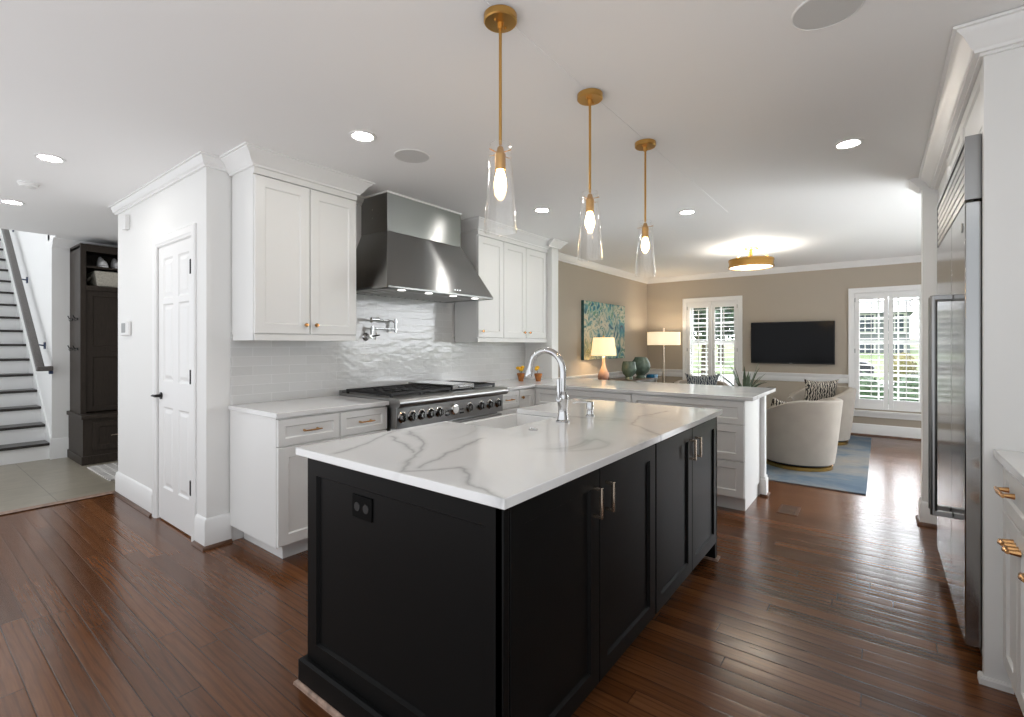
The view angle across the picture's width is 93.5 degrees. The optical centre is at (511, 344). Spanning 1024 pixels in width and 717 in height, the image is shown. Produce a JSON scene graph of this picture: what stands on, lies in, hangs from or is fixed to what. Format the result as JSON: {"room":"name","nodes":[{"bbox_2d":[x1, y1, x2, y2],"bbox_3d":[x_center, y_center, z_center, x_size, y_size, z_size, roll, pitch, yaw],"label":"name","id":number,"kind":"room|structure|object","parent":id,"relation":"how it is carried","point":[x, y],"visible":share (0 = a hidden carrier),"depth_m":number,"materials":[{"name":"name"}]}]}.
{"room":"kitchen","nodes":[
{"label":"kitchen","id":0,"kind":"room"},
{"bbox_2d":[0,228,69,438],"bbox_3d":[-5.568,-1.285,7.020,6.625,5.200,2.010,0,0,37],"label":"wall","id":1,"kind":"structure","parent":0,"point":[46,267],"depth_m":5.66,"materials":[{"name":"white paint"}]},
{"bbox_2d":[0,229,51,465],"bbox_3d":[-7.317,-0.425,6.470,4.315,3.480,0.990,0,0,37],"label":"staircase","id":2,"kind":"structure","parent":1,"relation":"attached to","point":[25,436],"depth_m":5.96,"materials":[{"name":"white paint"}]},
{"bbox_2d":[1,229,52,373],"bbox_3d":[-6.661,-1.041,6.506,3.546,2.741,0.145,0,0,37],"label":"stair handrail","id":3,"kind":"object","parent":1,"relation":"attached to","point":[30,329],"visible":0.88,"depth_m":5.97,"materials":[{"name":"grey wood"}]},
{"bbox_2d":[50,437,68,459],"bbox_3d":[-5.252,1.198,5.601,0.021,0.235,0.171,0,0,37],"label":"baseboard","id":4,"kind":"structure","parent":1,"relation":"attached to","point":[58,447],"depth_m":5.59,"materials":[{"name":"white paint"}]},
{"bbox_2d":[52,238,117,248],"bbox_3d":[-4.691,-1.180,6.274,0.085,0.090,1.890,0,0,37],"label":"trim","id":5,"kind":"structure","parent":1,"relation":"attached to","point":[56,242],"depth_m":5.62,"materials":[{"name":"white paint"}]},
{"bbox_2d":[118,167,224,517],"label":"wall","id":6,"kind":"structure","parent":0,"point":[199,198],"depth_m":3.48,"materials":[{"name":"white paint"}]},
{"bbox_2d":[121,321,130,335],"bbox_3d":[-3.282,-0.140,4.096,0.210,0.120,0.026,0,0,37],"label":"thermostat","id":7,"kind":"object","parent":6,"relation":"attached to","point":[125,326],"visible":1,"depth_m":4.06,"materials":[{"name":"white plastic"}]},
{"bbox_2d":[122,215,129,230],"bbox_3d":[-3.268,-1.035,4.081,0.090,0.120,0.035,0,0,37],"label":"wall sensor","id":8,"kind":"object","parent":6,"relation":"attached to","point":[126,218],"visible":1,"depth_m":4.06,"materials":[{"name":"white plastic"}]},
{"bbox_2d":[108,151,226,215],"bbox_3d":[-2.204,-1.188,4.391,2.025,0.075,1.861,0,0,37],"label":"crown molding","id":9,"kind":"structure","parent":6,"relation":"attached to","point":[199,160],"depth_m":3.42,"materials":[{"name":"white paint"}]},
{"bbox_2d":[112,471,232,551],"bbox_3d":[-2.701,1.218,3.740,1.983,0.195,0.180,0,0,37],"label":"baseboard","id":10,"kind":"structure","parent":6,"relation":"attached to","point":[216,531],"depth_m":3.20,"materials":[{"name":"white paint"}]},
{"bbox_2d":[151,223,196,541],"bbox_3d":[-2.426,0.253,3.453,0.820,2.125,0.089,0,0,37],"label":"door","id":11,"kind":"structure","parent":6,"relation":"attached to","point":[177,395],"depth_m":3.46,"materials":[{"name":"white paint"}]},
{"bbox_2d":[225,172,557,540],"bbox_3d":[-0.724,0.045,4.524,0.515,2.540,3.531,0,0,37],"label":"wall","id":12,"kind":"structure","parent":0,"point":[548,365],"depth_m":3.23,"materials":[{"name":"white paint"}]},
{"bbox_2d":[219,141,374,340],"bbox_3d":[-1.483,-0.627,3.398,0.413,1.195,0.937,0,0,37],"label":"upper cabinet","id":13,"kind":"object","parent":12,"relation":"attached to","point":[294,219],"visible":1,"depth_m":3.22,"materials":[{"name":"white paint"}]},
{"bbox_2d":[355,196,363,205],"bbox_3d":[-0.988,-1.195,4.355,0.060,0.060,1.380,0,0,37],"label":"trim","id":14,"kind":"structure","parent":12,"relation":"attached to","point":[360,199],"depth_m":3.99,"materials":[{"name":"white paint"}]},
{"bbox_2d":[230,294,524,404],"bbox_3d":[-0.862,-0.015,4.561,0.010,0.860,3.360,0,0,37],"label":"backsplash","id":15,"kind":"structure","parent":12,"relation":"attached to","point":[424,347],"depth_m":4.16,"materials":[{"name":"tile"}]},
{"bbox_2d":[362,317,397,340],"bbox_3d":[-1.117,-0.134,4.135,0.102,0.195,0.325,0,0,37],"label":"pot filler","id":16,"kind":"object","parent":12,"relation":"attached to","point":[365,336],"visible":1,"depth_m":4.06,"materials":[{"name":"silver metal"}]},
{"bbox_2d":[356,190,492,302],"bbox_3d":[-0.777,-0.821,4.172,0.593,0.808,1.212,0,0,37],"label":"range hood","id":17,"kind":"object","parent":12,"relation":"attached to","point":[408,248],"visible":0.88,"depth_m":3.97,"materials":[{"name":"silver metal"}]},
{"bbox_2d":[455,216,549,342],"bbox_3d":[-0.073,-0.627,5.242,0.413,1.195,1.330,0,0,37],"label":"upper cabinet","id":18,"kind":"object","parent":12,"relation":"attached to","point":[512,266],"visible":0.94,"depth_m":5.04,"materials":[{"name":"white paint"}]},
{"bbox_2d":[548,178,922,283],"bbox_3d":[3.067,-1.187,6.045,4.470,0.085,4.090,0,0,37],"label":"trim","id":19,"kind":"structure","parent":12,"relation":"attached to","point":[915,184],"depth_m":7.32,"materials":[{"name":"white paint"}]},
{"bbox_2d":[0,0,1023,277],"bbox_3d":[-0.470,-1.325,4.860,8.950,0.200,10.750,0,0,37],"label":"ceiling","id":20,"kind":"structure","parent":0,"point":[745,110],"depth_m":2.46,"materials":[{"name":"white paint"}]},
{"bbox_2d":[0,199,24,204],"bbox_3d":[-4.282,-1.222,4.130,0.156,0.007,0.156,0,0,37],"label":"recessed light","id":21,"kind":"object","parent":20,"relation":"in","point":[13,202],"visible":1,"depth_m":4.13,"materials":[{"name":"white paint"}]},
{"bbox_2d":[17,180,38,188],"bbox_3d":[-3.659,-1.204,3.644,0.120,0.041,0.120,0,0,37],"label":"smoke detector","id":22,"kind":"object","parent":20,"relation":"attached to","point":[25,184],"visible":1,"depth_m":3.62,"materials":[{"name":"white plastic"}]},
{"bbox_2d":[33,153,65,162],"bbox_3d":[-3.025,-1.222,3.156,0.156,0.007,0.156,0,0,37],"label":"recessed light","id":23,"kind":"object","parent":20,"relation":"in","point":[46,157],"visible":1,"depth_m":3.15,"materials":[{"name":"white paint"}]},
{"bbox_2d":[349,130,376,141],"bbox_3d":[-0.874,-1.222,2.825,0.156,0.007,0.156,0,0,37],"label":"recessed light","id":24,"kind":"object","parent":20,"relation":"in","point":[358,135],"visible":1,"depth_m":2.82,"materials":[{"name":"white paint"}]},
{"bbox_2d":[394,149,429,162],"bbox_3d":[-0.648,-1.222,3.124,0.230,0.006,0.230,0,0,37],"label":"ceiling speaker","id":25,"kind":"object","parent":20,"relation":"attached to","point":[405,155],"visible":1,"depth_m":3.11,"materials":[{"name":"white plastic"}]},
{"bbox_2d":[484,4,516,233],"bbox_3d":[-0.043,-0.822,1.796,0.124,0.806,0.124,0,0,37],"label":"pendant light","id":26,"kind":"object","parent":20,"relation":"hanging from","point":[499,18],"visible":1,"depth_m":1.78,"materials":[{"name":"gold metal"}]},
{"bbox_2d":[495,146,505,171],"bbox_3d":[-0.043,-0.695,1.796,0.040,0.090,0.040,0,0,37],"label":"socket","id":27,"kind":"object","parent":26,"relation":"attached to","point":[500,156],"depth_m":1.78,"materials":[{"name":"gold metal"}]},
{"bbox_2d":[533,208,550,212],"bbox_3d":[0.273,-1.222,4.374,0.156,0.007,0.156,0,0,37],"label":"recessed light","id":28,"kind":"object","parent":20,"relation":"in","point":[538,210],"visible":1,"depth_m":4.38,"materials":[{"name":"white paint"}]},
{"bbox_2d":[577,88,602,259],"bbox_3d":[0.381,-0.822,2.359,0.124,0.806,0.124,0,0,37],"label":"pendant light","id":29,"kind":"object","parent":20,"relation":"hanging from","point":[589,97],"visible":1,"depth_m":2.35,"materials":[{"name":"gold metal"}]},
{"bbox_2d":[586,193,593,212],"bbox_3d":[0.381,-0.695,2.359,0.040,0.090,0.040,0,0,37],"label":"socket","id":30,"kind":"object","parent":29,"relation":"attached to","point":[590,200],"depth_m":2.35,"materials":[{"name":"gold metal"}]},
{"bbox_2d":[635,139,655,276],"bbox_3d":[0.808,-0.822,2.922,0.124,0.806,0.124,0,0,37],"label":"pendant light","id":31,"kind":"object","parent":20,"relation":"hanging from","point":[644,145],"visible":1,"depth_m":2.91,"materials":[{"name":"gold metal"}]},
{"bbox_2d":[642,223,648,237],"bbox_3d":[0.808,-0.695,2.922,0.040,0.090,0.040,0,0,37],"label":"socket","id":32,"kind":"object","parent":31,"relation":"attached to","point":[645,229],"depth_m":2.91,"materials":[{"name":"gold metal"}]},
{"bbox_2d":[678,210,695,214],"bbox_3d":[1.612,-1.222,4.440,0.156,0.007,0.156,0,0,37],"label":"recessed light","id":33,"kind":"object","parent":20,"relation":"in","point":[683,212],"visible":1,"depth_m":4.44,"materials":[{"name":"white paint"}]},
{"bbox_2d":[728,246,774,270],"bbox_3d":[3.018,-1.100,6.088,0.524,0.258,0.524,0,0,37],"label":"flush ceiling light","id":34,"kind":"object","parent":20,"relation":"attached to","point":[749,263],"visible":1,"depth_m":5.96,"materials":[{"name":"gold metal"}]},
{"bbox_2d":[730,264,771,269],"bbox_3d":[3.018,-0.978,6.088,0.490,0.014,0.490,0,0,37],"label":"diffuser","id":35,"kind":"object","parent":34,"relation":"attached to","point":[732,266],"depth_m":6.04,"materials":[{"name":"white glass"}]},
{"bbox_2d":[791,0,864,30],"bbox_3d":[1.152,-1.225,1.762,0.230,0.006,0.230,0,0,37],"label":"ceiling speaker","id":36,"kind":"object","parent":20,"relation":"attached to","point":[810,15],"visible":1,"depth_m":1.78,"materials":[{"name":"white plastic"}]},
{"bbox_2d":[833,138,863,148],"bbox_3d":[2.052,-1.224,2.939,0.156,0.007,0.156,0,0,37],"label":"recessed light","id":37,"kind":"object","parent":20,"relation":"in","point":[849,143],"visible":1,"depth_m":2.93,"materials":[{"name":"white paint"}]},
{"bbox_2d":[0,434,1023,716],"bbox_3d":[-1.880,1.340,6.473,13.150,0.050,9.800,0,0,37],"label":"floor","id":38,"kind":"structure","parent":0,"point":[843,606],"depth_m":2.31,"materials":[{"name":"brown wood"}]},
{"bbox_2d":[0,490,114,514],"bbox_3d":[-4.191,1.311,3.450,0.100,0.008,2.190,0,0,37],"label":"trim","id":39,"kind":"structure","parent":38,"relation":"on","point":[109,492],"depth_m":3.97,"materials":[{"name":"brown wood"}]},
{"bbox_2d":[67,243,117,465],"bbox_3d":[-4.554,0.087,5.921,0.722,2.455,1.284,0,0,37],"label":"cabinet","id":40,"kind":"object","parent":38,"relation":"on","point":[93,413],"visible":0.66,"depth_m":5.48,"materials":[{"name":"brown wood"}]},
{"bbox_2d":[86,271,117,287],"bbox_3d":[-4.741,-0.760,5.846,0.403,0.179,0.627,0,0,37],"label":"storage basket","id":41,"kind":"object","parent":40,"relation":"on","point":[95,278],"visible":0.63,"depth_m":5.59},
{"bbox_2d":[86,265,117,272],"bbox_3d":[-4.638,-0.885,5.998,0.455,0.020,1.165,0,0,37],"label":"shelf","id":42,"kind":"object","parent":40,"relation":"attached to","point":[89,269],"depth_m":5.59,"materials":[{"name":"brown wood"}]},
{"bbox_2d":[96,257,108,267],"bbox_3d":[-4.784,-0.966,5.622,0.274,0.142,0.093,0,0,37],"label":"sneaker","id":43,"kind":"object","parent":40,"relation":"on","point":[100,261],"visible":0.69,"depth_m":5.56,"materials":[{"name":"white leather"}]},
{"bbox_2d":[110,259,117,268],"bbox_3d":[-4.705,-0.966,5.725,0.274,0.142,0.093,0,0,37],"label":"sneaker","id":44,"kind":"object","parent":40,"relation":"on","point":[114,263],"visible":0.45,"depth_m":5.68,"materials":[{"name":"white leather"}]},
{"bbox_2d":[87,462,117,480],"bbox_3d":[-3.868,1.310,5.371,0.830,0.010,1.165,0,0,37],"label":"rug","id":45,"kind":"object","parent":38,"relation":"on","point":[107,471],"visible":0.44,"depth_m":5.01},
{"bbox_2d":[230,410,339,558],"bbox_3d":[-1.488,0.873,3.174,0.676,0.884,0.412,0,0,37],"label":"base cabinet","id":46,"kind":"object","parent":38,"relation":"on","point":[269,481],"visible":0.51,"depth_m":2.96,"materials":[{"name":"white paint"}]},
{"bbox_2d":[228,395,388,418],"bbox_3d":[-1.385,0.416,3.334,0.650,0.030,0.814,0,0,37],"label":"countertop","id":47,"kind":"structure","parent":46,"relation":"on","point":[325,404],"depth_m":3.19,"materials":[{"name":"stone"}]},
{"bbox_2d":[338,405,386,439],"bbox_3d":[-1.246,0.873,3.491,0.676,0.884,0.380,0,0,37],"label":"drawer","id":48,"kind":"object","parent":38,"relation":"on","point":[371,420],"visible":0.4,"depth_m":3.30,"materials":[{"name":"white paint"}]},
{"bbox_2d":[339,380,507,430],"bbox_3d":[-0.707,0.823,4.104,0.772,0.985,1.238,0,0,37],"label":"gas range","id":49,"kind":"object","parent":38,"relation":"on","point":[415,403],"visible":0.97,"depth_m":3.84,"materials":[{"name":"silver metal"}]},
{"bbox_2d":[339,386,490,400],"bbox_3d":[-0.751,0.385,4.138,0.660,0.050,1.214,0,0,37],"label":"cooktop","id":50,"kind":"object","parent":49,"relation":"in","point":[387,393],"depth_m":3.79,"materials":[{"name":"silver metal"}]},
{"bbox_2d":[293,414,719,716],"bbox_3d":[0.226,0.873,2.415,1.046,0.884,2.173,0,0,37],"label":"kitchen island","id":51,"kind":"object","parent":38,"relation":"on","point":[422,602],"visible":0.95,"depth_m":1.61,"materials":[{"name":"black paint"}]},
{"bbox_2d":[354,502,359,510],"bbox_3d":[-0.545,0.567,1.692,0.032,0.032,0.002,0,0,37],"label":"socket","id":52,"kind":"object","parent":51,"relation":"attached to","point":[356,504],"depth_m":1.69,"materials":[{"name":"black plastic"}]},
{"bbox_2d":[352,493,372,522],"bbox_3d":[-0.521,0.567,1.679,0.112,0.080,0.006,0,0,37],"label":"outlet","id":53,"kind":"object","parent":51,"relation":"attached to","point":[362,503],"depth_m":1.68,"materials":[{"name":"black plastic"}]},
{"bbox_2d":[363,505,368,513],"bbox_3d":[-0.505,0.567,1.661,0.032,0.032,0.002,0,0,37],"label":"socket","id":54,"kind":"object","parent":51,"relation":"attached to","point":[365,507],"depth_m":1.66,"materials":[{"name":"black plastic"}]},
{"bbox_2d":[296,398,722,509],"bbox_3d":[0.230,0.416,2.441,1.044,0.030,2.187,0,0,37],"label":"island countertop","id":55,"kind":"structure","parent":51,"relation":"on","point":[503,469],"depth_m":1.85,"materials":[{"name":"stone"}]},
{"bbox_2d":[463,413,553,428],"bbox_3d":[-0.009,0.548,2.676,0.435,0.234,0.650,0,0,37],"label":"farmhouse sink","id":56,"kind":"object","parent":55,"relation":"in","point":[513,419],"visible":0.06,"depth_m":2.93,"materials":[{"name":"white ceramic"}]},
{"bbox_2d":[524,347,569,422],"bbox_3d":[0.178,0.207,2.566,0.278,0.389,0.090,0,0,37],"label":"kitchen faucet","id":57,"kind":"object","parent":55,"relation":"on","point":[562,398],"visible":1,"depth_m":2.50,"materials":[{"name":"silver metal"}]},
{"bbox_2d":[573,401,594,416],"bbox_3d":[0.406,0.359,2.728,0.123,0.083,0.051,0,0,10],"label":"soap dispenser","id":58,"kind":"object","parent":55,"relation":"on","point":[589,404],"visible":1,"depth_m":2.71,"materials":[{"name":"silver metal"}]},
{"bbox_2d":[497,389,518,414],"bbox_3d":[-0.268,0.873,4.770,0.676,0.884,0.348,0,0,37],"label":"base cabinet","id":59,"kind":"object","parent":38,"relation":"on","point":[511,399],"visible":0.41,"depth_m":4.62,"materials":[{"name":"white paint"}]},
{"bbox_2d":[518,387,536,407],"bbox_3d":[-0.081,0.873,5.023,0.666,0.884,0.278,0,0,37],"label":"base cabinet","id":60,"kind":"object","parent":38,"relation":"on","point":[527,396],"visible":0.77,"depth_m":4.85,"materials":[{"name":"white paint"}]},
{"bbox_2d":[536,387,631,404],"bbox_3d":[0.821,0.873,4.833,1.033,0.884,0.635,0,0,37],"label":"base cabinet","id":61,"kind":"object","parent":38,"relation":"on","point":[543,395],"visible":0.02,"depth_m":4.61,"materials":[{"name":"white paint"}]},
{"bbox_2d":[486,378,775,400],"bbox_3d":[0.905,0.416,4.662,2.675,0.030,1.614,0,0,37],"label":"countertop","id":62,"kind":"structure","parent":61,"relation":"on","point":[741,393],"depth_m":4.55,"materials":[{"name":"stone"}]},
{"bbox_2d":[516,366,524,380],"bbox_3d":[0.091,0.316,5.351,0.111,0.169,0.128,0,0,12],"label":"flower pot","id":63,"kind":"object","parent":62,"relation":"on","point":[520,375],"visible":1,"depth_m":5.32,"materials":[{"name":"orange ceramic"}]},
{"bbox_2d":[534,366,541,381],"bbox_3d":[0.280,0.316,5.319,0.104,0.170,0.124,0,0,37],"label":"flower pot","id":64,"kind":"object","parent":62,"relation":"on","point":[537,375],"visible":0.93,"depth_m":5.29,"materials":[{"name":"orange ceramic"}]},
{"bbox_2d":[609,376,657,381],"bbox_3d":[1.623,0.922,7.300,0.510,0.785,1.870,0,0,37],"label":"console table","id":65,"kind":"object","parent":38,"relation":"on","point":[646,379],"visible":0.14,"depth_m":7.62,"materials":[{"name":"brown wood"}]},
{"bbox_2d":[591,335,615,379],"bbox_3d":[1.316,0.194,6.924,0.360,0.672,0.360,0,0,37],"label":"table lamp","id":66,"kind":"object","parent":65,"relation":"on","point":[603,346],"visible":0.92,"depth_m":6.80,"materials":[{"name":"fabric"}]},
{"bbox_2d":[622,361,635,379],"bbox_3d":[1.809,0.393,7.454,0.224,0.275,0.224,0,0,37],"label":"vase","id":67,"kind":"object","parent":65,"relation":"on","point":[628,367],"visible":0.99,"depth_m":7.38,"materials":[{"name":"green ceramic"}]},
{"bbox_2d":[633,357,650,377],"bbox_3d":[2.070,0.362,7.745,0.304,0.335,0.304,0,0,37],"label":"vase","id":68,"kind":"object","parent":65,"relation":"on","point":[643,365],"visible":0.92,"depth_m":7.64,"materials":[{"name":"green ceramic"}]},
{"bbox_2d":[646,374,657,377],"bbox_3d":[2.287,0.505,7.869,0.135,0.050,0.140,0,0,37],"label":"lacquer tray","id":69,"kind":"object","parent":65,"relation":"on","point":[647,375],"visible":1,"depth_m":7.83,"materials":[{"name":"blue"}]},
{"bbox_2d":[647,327,680,382],"bbox_3d":[2.625,0.505,8.340,0.550,1.620,0.550,0,0,37],"label":"floor lamp","id":70,"kind":"object","parent":38,"relation":"on","point":[663,338],"visible":0.72,"depth_m":8.12,"materials":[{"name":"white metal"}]},
{"bbox_2d":[632,394,759,510],"bbox_3d":[1.601,0.873,4.236,0.927,0.884,0.635,0,0,37],"label":"base cabinet","id":71,"kind":"object","parent":38,"relation":"on","point":[738,427],"visible":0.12,"depth_m":3.84,"materials":[{"name":"white paint"}]},
{"bbox_2d":[758,396,769,496],"bbox_3d":[1.367,0.873,4.876,2.208,0.884,0.128,0,0,37],"label":"post","id":72,"kind":"object","parent":38,"relation":"on","point":[763,485],"visible":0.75,"depth_m":4.20,"materials":[{"name":"white paint"}]},
{"bbox_2d":[777,504,800,515],"bbox_3d":[2.206,1.313,3.840,0.140,0.004,0.240,0,0,37],"label":"floor vent","id":73,"kind":"object","parent":38,"relation":"in","point":[781,505],"visible":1,"depth_m":3.83,"materials":[{"name":"brown wood"}]},
{"bbox_2d":[780,505,797,514],"bbox_3d":[2.207,1.313,3.838,0.102,0.002,0.210,0,0,37],"label":"grille","id":74,"kind":"object","parent":73,"relation":"attached to","point":[790,506],"depth_m":3.82,"materials":[{"name":"brown wood"}]},
{"bbox_2d":[766,435,871,494],"bbox_3d":[3.031,1.309,6.311,2.650,0.012,3.250,0,0,37],"label":"area rug","id":75,"kind":"object","parent":38,"relation":"on","point":[849,474],"visible":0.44,"depth_m":4.89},
{"bbox_2d":[674,380,728,385],"bbox_3d":[2.952,0.934,7.533,0.826,0.737,0.768,0,0,17],"label":"barrel chair","id":76,"kind":"object","parent":75,"relation":"on","point":[722,383],"visible":0.1,"depth_m":7.62,"materials":[{"name":"beige fabric"}]},
{"bbox_2d":[685,373,719,384],"bbox_3d":[2.906,0.648,7.378,0.522,0.433,0.168,0,0,11],"label":"throw pillow","id":77,"kind":"object","parent":76,"relation":"on","point":[691,379],"visible":0.43,"depth_m":7.30,"materials":[{"name":"fabric"}]},
{"bbox_2d":[766,397,842,471],"bbox_3d":[3.136,0.934,5.242,0.826,0.737,0.768,0,0,-31],"label":"barrel chair","id":78,"kind":"object","parent":75,"relation":"on","point":[803,435],"visible":0.96,"depth_m":4.95,"materials":[{"name":"beige fabric"}]},
{"bbox_2d":[770,397,786,407],"bbox_3d":[2.989,0.760,5.384,0.333,0.383,0.165,0,0,10],"label":"throw pillow","id":79,"kind":"object","parent":78,"relation":"on","point":[775,402],"visible":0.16,"depth_m":5.33,"materials":[{"name":"fabric"}]},
{"bbox_2d":[787,386,856,445],"bbox_3d":[4.218,0.934,6.568,0.768,0.737,0.826,0,0,-5],"label":"barrel chair","id":80,"kind":"object","parent":75,"relation":"on","point":[847,394],"visible":0.38,"depth_m":6.24,"materials":[{"name":"beige fabric"}]},
{"bbox_2d":[804,379,838,400],"bbox_3d":[4.162,0.660,6.513,0.442,0.411,0.172,0,0,11],"label":"throw pillow","id":81,"kind":"object","parent":80,"relation":"on","point":[814,390],"visible":0.62,"depth_m":6.45,"materials":[{"name":"fabric"}]},
{"bbox_3d":[2.382,0.996,4.926,0.380,0.613,0.380,0,0,37],"label":"side table","id":82,"kind":"object","parent":75,"relation":"on","visible":0},
{"bbox_2d":[715,364,768,387],"bbox_3d":[2.361,0.431,4.894,0.550,0.518,0.585,0,0,12],"label":"potted plant","id":83,"kind":"object","parent":82,"relation":"on","point":[746,380],"visible":0.43,"depth_m":4.92,"materials":[{"name":"green plant"}]},
{"bbox_2d":[928,134,981,654],"bbox_3d":[2.444,0.228,2.235,0.792,2.135,1.216,0,0,37],"label":"refrigerator","id":84,"kind":"object","parent":38,"relation":"on","point":[955,313],"visible":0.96,"depth_m":2.10,"materials":[{"name":"silver metal"}]},
{"bbox_2d":[919,6,1023,693],"bbox_3d":[2.646,0.045,2.463,0.768,2.540,2.116,0,0,37],"label":"refrigerator surround","id":85,"kind":"object","parent":38,"relation":"on","point":[981,91],"visible":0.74,"depth_m":1.85,"materials":[{"name":"white paint"}]},
{"bbox_2d":[993,466,1023,715],"bbox_3d":[1.584,0.873,0.992,0.668,0.884,1.700,0,0,37],"label":"base cabinet","id":86,"kind":"object","parent":38,"relation":"on","point":[1012,543],"visible":0.97,"depth_m":1.66,"materials":[{"name":"white paint"}]},
{"bbox_2d":[993,449,1023,485],"bbox_3d":[1.587,0.416,0.977,0.645,0.030,1.720,0,0,37],"label":"countertop","id":87,"kind":"structure","parent":86,"relation":"on","point":[1013,461],"depth_m":1.68,"materials":[{"name":"stone"}]},
{"bbox_2d":[558,261,646,376],"bbox_3d":[1.396,0.043,7.637,0.120,2.544,3.990,0,0,37],"label":"wall","id":88,"kind":"structure","parent":0,"point":[576,283],"depth_m":7.31,"materials":[{"name":"beige paint"}]},
{"bbox_2d":[581,300,624,359],"bbox_3d":[1.456,-0.217,7.579,0.046,0.871,1.410,0,0,37],"label":"painting","id":89,"kind":"object","parent":88,"relation":"attached to","point":[598,319],"visible":0.96,"depth_m":7.45,"materials":[{"name":"teal fabric"}]},
{"bbox_2d":[647,262,920,427],"bbox_3d":[4.429,0.043,7.703,4.620,2.544,0.200,0,0,37],"label":"wall","id":90,"kind":"structure","parent":0,"point":[817,295],"depth_m":7.65,"materials":[{"name":"beige paint"}]},
{"bbox_2d":[682,295,741,385],"bbox_3d":[3.489,0.103,8.379,1.015,1.853,0.250,0,0,37],"label":"window","id":91,"kind":"structure","parent":90,"relation":"in","point":[689,304],"depth_m":8.34,"materials":[{"name":"white paint"}]},
{"bbox_2d":[751,321,834,364],"bbox_3d":[4.383,-0.036,7.567,1.146,0.658,0.073,0,0,37],"label":"television","id":92,"kind":"object","parent":90,"relation":"attached to","point":[800,342],"visible":1,"depth_m":7.52,"materials":[{"name":"black glass screen"},{"name":"black plastic"}]},
{"bbox_2d":[851,423,920,440],"bbox_3d":[3.158,1.231,6.164,4.470,0.168,3.790,0,0,37],"label":"baseboard","id":93,"kind":"structure","parent":90,"relation":"attached to","point":[910,433],"depth_m":6.86,"materials":[{"name":"white paint"}]},
{"bbox_2d":[921,181,937,501],"bbox_3d":[3.349,0.043,3.356,0.755,2.543,0.140,0,0,37],"label":"wall partition","id":94,"kind":"structure","parent":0,"point":[929,197],"depth_m":3.52,"materials":[{"name":"white paint"}]},
{"bbox_2d":[915,497,936,527],"bbox_3d":[3.296,1.230,3.396,0.689,0.170,0.208,0,0,37],"label":"baseboard","id":95,"kind":"structure","parent":94,"relation":"attached to","point":[924,518],"depth_m":3.51,"materials":[{"name":"white paint"}]},
{"label":"outside","id":96,"kind":"structure","parent":0,"visible":0},
{"bbox_2d":[693,339,918,379],"bbox_3d":[29.518,0.615,38.609,90.000,2.600,42.800,0,0,37],"label":"hill","id":97,"kind":"structure","parent":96,"point":[728,352],"depth_m":31.95,"materials":[{"name":"green plant"}]},
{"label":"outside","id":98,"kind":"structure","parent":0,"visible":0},
{"bbox_3d":[23.991,1.915,31.379,90.000,0.100,61.000,0,0,37],"label":"lawn","id":99,"kind":"structure","parent":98,"visible":0},
{"bbox_2d":[693,306,733,375],"bbox_3d":[7.573,-0.602,18.788,4.010,4.964,4.122,0,0,37],"label":"tree","id":100,"kind":"object","parent":99,"relation":"on","point":[702,327],"visible":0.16,"depth_m":17.92,"materials":[{"name":"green plant"}]},
{"bbox_2d":[700,327,733,362],"bbox_3d":[13.500,-1.190,31.163,5.393,6.138,5.408,0,0,37],"label":"tree","id":101,"kind":"object","parent":99,"relation":"on","point":[726,327],"visible":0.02,"depth_m":31.05,"materials":[{"name":"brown plant"}]},
{"bbox_2d":[860,371,895,403],"bbox_3d":[6.008,1.176,8.366,1.185,1.446,0.784,0,0,37],"label":"shrub","id":102,"kind":"object","parent":99,"relation":"on","point":[861,377],"visible":0.09,"depth_m":8.11,"materials":[{"name":"green plant"}]},
{"bbox_2d":[860,299,915,352],"bbox_3d":[27.392,-0.855,40.108,9.100,5.460,9.800,0,0,37],"label":"house","id":103,"kind":"structure","parent":99,"relation":"on","point":[874,303],"depth_m":35.09,"materials":[{"name":"grey"}]},
{"bbox_2d":[888,352,917,380],"bbox_3d":[11.337,1.034,14.006,0.724,1.681,0.904,0,0,37],"label":"shrub","id":104,"kind":"object","parent":99,"relation":"on","point":[901,357],"visible":0.39,"depth_m":13.75,"materials":[{"name":"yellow plant"}]},
{"bbox_2d":[888,373,918,401],"bbox_3d":[7.146,1.214,8.498,1.156,1.451,0.847,0,0,37],"label":"shrub","id":105,"kind":"object","parent":99,"relation":"on","point":[909,379],"visible":0.08,"depth_m":8.39,"materials":[{"name":"green plant"}]},
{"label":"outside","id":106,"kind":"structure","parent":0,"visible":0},
{"bbox_2d":[693,373,893,387],"bbox_3d":[14.273,1.715,18.669,90.000,0.400,9.000,0,0,37],"label":"street","id":107,"kind":"structure","parent":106,"point":[725,376],"depth_m":21.94,"materials":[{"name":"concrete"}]},
{"bbox_2d":[860,361,874,372],"bbox_3d":[12.325,0.750,19.969,4.304,1.530,1.700,0,0,37],"label":"car","id":108,"kind":"object","parent":107,"relation":"on","point":[862,367],"visible":0.02,"depth_m":18.17,"materials":[{"name":"white paint"}]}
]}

